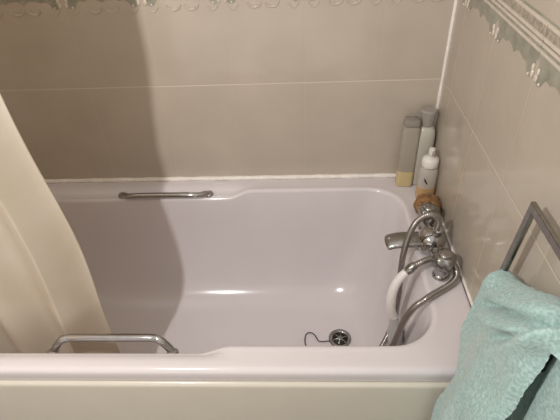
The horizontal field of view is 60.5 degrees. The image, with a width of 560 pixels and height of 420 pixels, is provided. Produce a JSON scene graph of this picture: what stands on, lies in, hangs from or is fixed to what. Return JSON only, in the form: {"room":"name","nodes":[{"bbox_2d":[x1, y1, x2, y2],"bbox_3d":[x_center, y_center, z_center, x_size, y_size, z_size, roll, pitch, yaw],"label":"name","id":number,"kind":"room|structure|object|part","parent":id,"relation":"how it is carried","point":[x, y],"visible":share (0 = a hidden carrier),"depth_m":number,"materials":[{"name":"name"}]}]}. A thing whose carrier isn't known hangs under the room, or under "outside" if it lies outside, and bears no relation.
{"room":"bathroom","nodes":[
{"label":"bathroom","id":0,"kind":"room"},
{"bbox_2d":[0,0,453,178],"bbox_3d":[-0.423,-0.597,1.190,1.900,2.300,0.100,-1,38,3],"label":"wall","id":1,"kind":"structure","parent":0,"point":[325,88],"depth_m":1.31,"materials":[{"name":"tile"}]},
{"bbox_2d":[45,173,395,182],"bbox_3d":[-0.403,-0.097,1.521,1.690,0.017,0.016,-1,38,3],"label":"trim","id":2,"kind":"structure","parent":1,"relation":"attached to","point":[375,175],"depth_m":1.50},
{"bbox_2d":[0,0,440,17],"bbox_3d":[-0.424,-0.536,1.173,1.695,0.112,0.005,-1,38,3],"label":"trim","id":3,"kind":"structure","parent":1,"relation":"attached to","point":[54,4],"depth_m":1.19,"materials":[{"name":"grey ceramic"}]},
{"bbox_2d":[433,0,457,127],"bbox_3d":[0.413,-0.759,0.962,0.011,1.656,0.011,-25,43,-25],"label":"trim","id":4,"kind":"structure","parent":1,"relation":"attached to","point":[455,1],"depth_m":1.24,"materials":[{"name":"white plastic"}]},
{"bbox_2d":[397,124,419,171],"bbox_3d":[0.368,-0.157,1.388,0.048,0.197,0.035,3,39,7],"label":"label","id":5,"kind":"object","parent":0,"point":[410,134],"depth_m":1.35,"materials":[{"name":"beige plastic"}]},
{"bbox_2d":[412,125,434,184],"bbox_3d":[0.412,-0.162,1.395,0.055,0.192,0.047,-1,38,3],"label":"label","id":6,"kind":"object","parent":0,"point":[427,132],"depth_m":1.35,"materials":[{"name":"beige"}]},
{"bbox_2d":[417,165,437,188],"bbox_3d":[0.416,-0.081,1.360,0.050,0.109,0.040,-1,38,3],"label":"label","id":7,"kind":"object","parent":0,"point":[427,176],"depth_m":1.33,"materials":[{"name":"beige plastic"}]},
{"bbox_2d":[433,0,559,304],"bbox_3d":[0.440,0.107,0.245,0.100,2.300,2.200,-1,38,3],"label":"wall","id":8,"kind":"structure","parent":0,"point":[497,141],"depth_m":0.94,"materials":[{"name":"tile"}]},
{"bbox_2d":[439,213,472,306],"bbox_3d":[0.437,0.101,1.217,0.008,0.008,0.660,-1,38,3],"label":"trim","id":9,"kind":"structure","parent":8,"relation":"attached to","point":[443,224],"depth_m":1.16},
{"bbox_2d":[463,0,559,93],"bbox_3d":[0.400,-0.048,0.504,0.005,0.097,1.596,-1,38,3],"label":"trim","id":10,"kind":"structure","parent":8,"relation":"attached to","point":[524,26],"depth_m":0.79,"materials":[{"name":"grey ceramic"}]},
{"bbox_2d":[500,201,559,371],"bbox_3d":[0.394,0.097,0.709,0.038,0.200,0.195,-1,38,3],"label":"towel ring","id":11,"kind":"object","parent":8,"relation":"attached to","point":[534,211],"visible":0.48,"depth_m":0.71,"materials":[{"name":"silver metal"}]},
{"bbox_2d":[431,269,559,419],"bbox_3d":[0.350,0.448,0.876,0.139,0.891,0.355,1,39,6],"label":"towel","id":12,"kind":"object","parent":11,"relation":"hanging from","point":[510,330],"visible":1,"depth_m":0.69,"materials":[{"name":"teal fabric"}]},
{"bbox_3d":[-0.406,1.027,1.076,1.900,0.100,2.300,-1,38,3],"label":"floor","id":13,"kind":"structure","parent":0,"visible":0},
{"bbox_2d":[0,177,470,419],"bbox_3d":[-0.398,0.331,1.421,1.698,0.561,0.691,-1,38,3],"label":"bathtub","id":14,"kind":"object","parent":13,"relation":"on","point":[210,293],"visible":0.91,"depth_m":1.47,"materials":[{"name":"ceramic"}]},
{"bbox_2d":[0,94,119,352],"bbox_3d":[-0.774,-0.159,0.792,0.690,1.460,0.072,-1,38,3],"label":"shower curtain","id":15,"kind":"object","parent":14,"relation":"in","point":[48,292],"visible":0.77,"depth_m":1.01,"materials":[{"name":"plastic"}]},
{"bbox_3d":[-0.370,0.298,1.050,0.297,0.049,0.037,-1,38,3],"label":"grab handle","id":16,"kind":"part","parent":14,"relation":"part of","materials":[{"name":"silver metal"}]},
{"bbox_3d":[-0.353,-0.047,1.466,0.297,0.030,0.044,-1,38,3],"label":"grab handle","id":17,"kind":"part","parent":14,"relation":"part of","materials":[{"name":"silver metal"}]},
{"bbox_3d":[-0.408,0.559,1.174,1.696,0.511,0.020,-1,38,3],"label":"panel","id":18,"kind":"part","parent":14,"relation":"part of","materials":[{"name":"white plastic"}]},
{"bbox_2d":[304,332,328,345],"bbox_3d":[0.108,0.395,1.480,0.075,0.003,0.054,-14,40,-13],"label":"wire loop","id":19,"kind":"object","parent":14,"relation":"in","point":[308,332],"visible":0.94,"depth_m":1.48,"materials":[{"name":"grey metal"}]},
{"bbox_2d":[395,116,420,185],"bbox_3d":[0.368,-0.165,1.382,0.049,0.218,0.036,3,39,8],"label":"shampoo bottle","id":20,"kind":"object","parent":14,"relation":"on","point":[410,134],"visible":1,"depth_m":1.36,"materials":[{"name":"beige plastic"}]},
{"bbox_2d":[379,211,459,345],"bbox_3d":[0.328,0.252,1.201,0.154,0.483,0.240,27,48,33],"label":"shower","id":21,"kind":"object","parent":14,"relation":"on","point":[394,334],"visible":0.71,"depth_m":1.15,"materials":[{"name":"silver metal"}]},
{"bbox_3d":[0.286,0.208,1.180,0.034,0.159,0.056,27,48,33],"label":"handset handle","id":22,"kind":"part","parent":21,"relation":"part of","materials":[{"name":"white plastic"}]},
{"bbox_2d":[384,203,456,281],"bbox_3d":[0.339,0.071,1.196,0.151,0.083,0.231,-1,38,3],"label":"mixer tap","id":23,"kind":"object","parent":14,"relation":"attached to","point":[429,241],"visible":0.89,"depth_m":1.18,"materials":[{"name":"silver metal"}]},
{"bbox_3d":[0.315,0.077,1.206,0.102,0.034,0.056,-1,38,3],"label":"spout","id":24,"kind":"part","parent":23,"relation":"part of","materials":[{"name":"silver metal"}]},
{"bbox_3d":[0.390,0.010,1.257,0.054,0.042,0.056,-1,38,3],"label":"knob","id":25,"kind":"part","parent":23,"relation":"part of","materials":[{"name":"silver metal"}]},
{"bbox_2d":[418,222,446,255],"bbox_3d":[0.378,0.076,1.198,0.072,0.064,0.155,-1,38,3],"label":"tap","id":26,"kind":"object","parent":23,"relation":"on","point":[432,242],"depth_m":1.17,"materials":[{"name":"silver metal"}]},
{"bbox_3d":[0.385,0.119,1.120,0.054,0.042,0.056,-1,38,3],"label":"knob","id":27,"kind":"part","parent":23,"relation":"part of","materials":[{"name":"silver metal"}]},
{"bbox_2d":[412,106,436,184],"bbox_3d":[0.411,-0.181,1.380,0.055,0.241,0.047,-1,38,3],"label":"bottle","id":28,"kind":"object","parent":14,"relation":"on","point":[428,113],"visible":0.66,"depth_m":1.33,"materials":[{"name":"beige plastic"}]},
{"bbox_2d":[415,147,438,197],"bbox_3d":[0.414,-0.102,1.343,0.051,0.164,0.046,-1,38,3],"label":"pump bottle","id":29,"kind":"object","parent":14,"relation":"on","point":[428,171],"visible":0.89,"depth_m":1.33,"materials":[{"name":"beige plastic"}]},
{"bbox_2d":[413,194,440,214],"bbox_3d":[0.406,-0.014,1.319,0.072,0.056,0.070,-1,38,3],"label":"sponge","id":30,"kind":"object","parent":14,"relation":"on","point":[422,198],"visible":0.56,"depth_m":1.31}
]}

